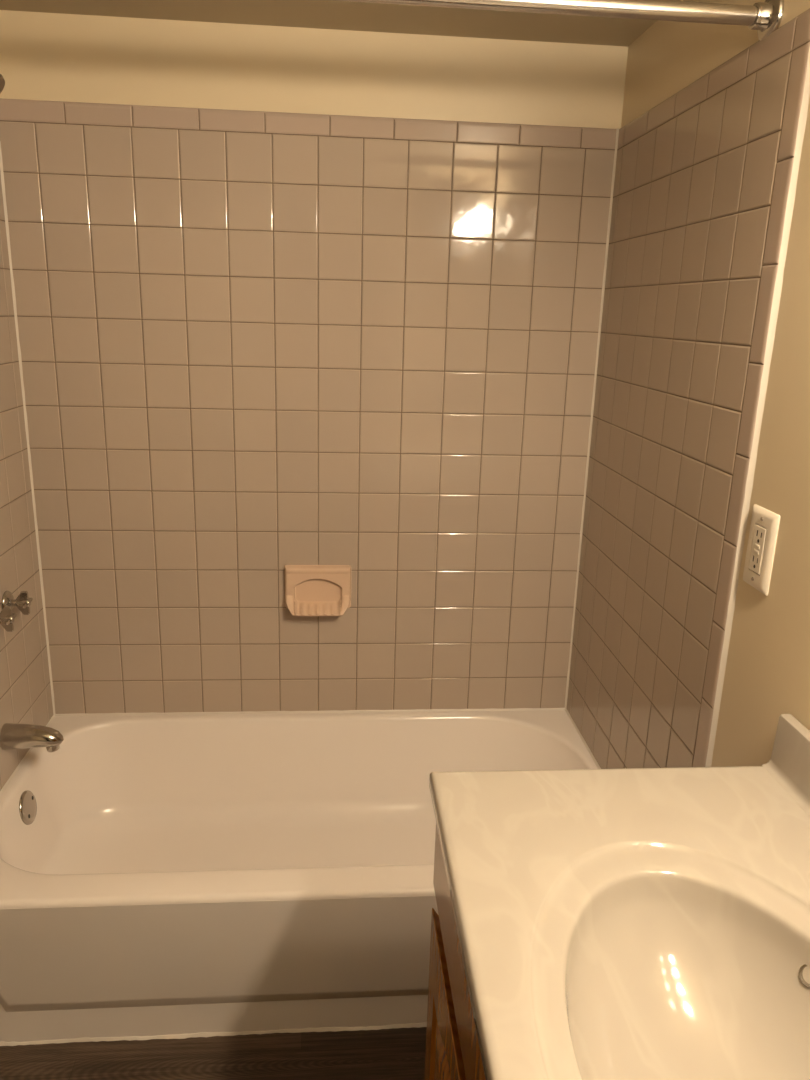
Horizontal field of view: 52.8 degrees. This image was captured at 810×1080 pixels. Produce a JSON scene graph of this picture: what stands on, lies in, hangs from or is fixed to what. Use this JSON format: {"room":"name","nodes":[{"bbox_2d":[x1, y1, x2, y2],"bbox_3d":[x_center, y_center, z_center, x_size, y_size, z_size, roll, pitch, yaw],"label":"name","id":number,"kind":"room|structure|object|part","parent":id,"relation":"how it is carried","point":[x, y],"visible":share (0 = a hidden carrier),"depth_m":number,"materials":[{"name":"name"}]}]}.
{"room":"bathroom","nodes":[
{"label":"bathroom","id":0,"kind":"room"},
{"bbox_2d":[0,143,54,790],"bbox_3d":[-0.974,-0.047,1.647,0.113,2.093,0.928,0,16,-5],"label":"wall","id":1,"kind":"structure","parent":0,"point":[26,684],"depth_m":1.99,"materials":[{"name":"beige tile"}]},
{"bbox_2d":[0,74,4,93],"bbox_3d":[-0.844,-0.912,1.554,0.146,0.148,0.074,0,16,-5],"label":"showerhead","id":2,"kind":"object","parent":1,"relation":"attached to","point":[2,81],"visible":1,"depth_m":1.58,"materials":[{"name":"silver metal"}]},
{"bbox_2d":[0,606,16,631],"bbox_3d":[-0.913,0.179,1.844,0.054,0.060,0.060,0,16,-5],"label":"handle","id":3,"kind":"object","parent":1,"relation":"attached to","point":[7,618],"visible":1,"depth_m":1.84,"materials":[{"name":"silver metal"}]},
{"bbox_3d":[-0.911,0.179,1.844,0.048,0.020,0.020,0,16,-5],"label":"stem","id":4,"kind":"part","parent":3,"relation":"part of","materials":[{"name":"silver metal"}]},
{"bbox_2d":[1,591,32,614],"bbox_3d":[-0.921,0.150,1.942,0.054,0.060,0.060,0,16,-5],"label":"handle","id":5,"kind":"object","parent":1,"relation":"attached to","point":[22,602],"visible":0.89,"depth_m":1.93,"materials":[{"name":"silver metal"}]},
{"bbox_3d":[-0.919,0.150,1.942,0.048,0.020,0.020,0,16,-5],"label":"stem","id":6,"kind":"part","parent":5,"relation":"part of","materials":[{"name":"silver metal"}]},
{"bbox_3d":[-0.913,0.150,1.943,0.031,0.060,0.060,0,16,-5],"label":"cross handle","id":7,"kind":"part","parent":5,"relation":"part of","materials":[{"name":"silver metal"}]},
{"bbox_2d":[0,723,63,751],"bbox_3d":[-0.884,0.470,1.944,0.134,0.069,0.061,0,16,-5],"label":"tub spout","id":8,"kind":"object","parent":1,"relation":"attached to","point":[12,735],"visible":1,"depth_m":1.92,"materials":[{"name":"silver metal"}]},
{"bbox_2d":[334,0,783,40],"bbox_3d":[-0.151,-0.834,1.232,1.473,0.071,0.071,0,16,-5],"label":"shower curtain rod","id":9,"kind":"object","parent":1,"relation":"attached to","point":[765,17],"visible":1,"depth_m":1.27,"materials":[{"name":"silver metal"}]},
{"bbox_2d":[0,1027,426,1079],"bbox_3d":[-0.909,1.332,0.804,3.231,0.100,3.508,0,16,-5],"label":"floor","id":10,"kind":"structure","parent":0,"point":[393,1053],"depth_m":1.66,"materials":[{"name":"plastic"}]},
{"bbox_2d":[0,708,600,1045],"bbox_3d":[-0.228,0.767,2.021,1.457,0.365,0.757,0,16,-5],"label":"bathtub","id":11,"kind":"object","parent":10,"relation":"on","point":[175,875],"visible":0.72,"depth_m":1.89,"materials":[{"name":"white ceramic"}]},
{"bbox_3d":[-0.914,0.648,1.974,0.025,0.080,0.081,0,16,-5],"label":"overflow plate","id":12,"kind":"part","parent":11,"relation":"part of","materials":[{"name":"silver metal"}]},
{"bbox_2d":[424,824,485,1079],"bbox_3d":[0.341,0.891,0.857,0.534,0.791,0.992,0,16,-5],"label":"vanity cabinet","id":13,"kind":"object","parent":10,"relation":"on","point":[452,1052],"visible":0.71,"depth_m":1.09,"materials":[{"name":"brown wood"}]},
{"bbox_3d":[0.062,0.862,1.084,0.017,0.478,0.490,0,16,-5],"label":"cabinet door","id":14,"kind":"part","parent":13,"relation":"part of","materials":[{"name":"brown wood"}]},
{"bbox_2d":[429,714,809,1079],"bbox_3d":[0.347,0.510,0.749,0.544,0.233,1.021,0,16,-5],"label":"countertop","id":15,"kind":"structure","parent":13,"relation":"on","point":[626,923],"depth_m":0.98,"materials":[{"name":"stone"}]},
{"bbox_2d":[0,10,627,713],"bbox_3d":[-1.013,-0.186,2.136,3.231,2.093,0.108,0,16,-5],"label":"wall","id":16,"kind":"structure","parent":0,"point":[284,295],"depth_m":2.06,"materials":[{"name":"beige tile"}]},
{"bbox_2d":[285,565,350,615],"bbox_3d":[-0.236,0.141,2.206,0.181,0.136,0.062,0,16,-5],"label":"soap dish","id":17,"kind":"object","parent":16,"relation":"attached to","point":[310,590],"visible":1,"depth_m":2.21,"materials":[{"name":"beige ceramic"}]},
{"bbox_2d":[0,0,679,46],"bbox_3d":[-0.847,-0.777,0.209,3.231,0.100,3.508,0,16,-5],"label":"ceiling","id":18,"kind":"structure","parent":0,"point":[319,14],"depth_m":1.80,"materials":[{"name":"beige paint"}]},
{"bbox_2d":[565,0,809,768],"bbox_3d":[0.675,0.286,0.638,0.113,2.093,3.308,0,16,-5],"label":"wall","id":19,"kind":"structure","parent":0,"point":[700,409],"depth_m":1.53,"materials":[{"name":"beige tile"}]},
{"bbox_2d":[743,504,779,595],"bbox_3d":[0.572,0.015,1.317,0.008,0.132,0.080,0,16,-5],"label":"electrical outlet","id":20,"kind":"object","parent":19,"relation":"attached to","point":[764,526],"visible":1,"depth_m":1.30,"materials":[{"name":"beige plastic"}]},
{"bbox_2d":[749,524,766,574],"bbox_3d":[0.572,0.015,1.317,0.006,0.075,0.035,0,16,-5],"label":"receptacle","id":21,"kind":"object","parent":20,"relation":"attached to","point":[758,532],"depth_m":1.31,"materials":[{"name":"beige plastic"}]},
{"bbox_2d":[762,714,809,815],"bbox_3d":[0.604,0.441,0.750,0.033,0.086,1.017,0,16,-5],"label":"backsplash","id":22,"kind":"structure","parent":19,"relation":"attached to","point":[788,764],"depth_m":1.19,"materials":[{"name":"stone"}]}
]}

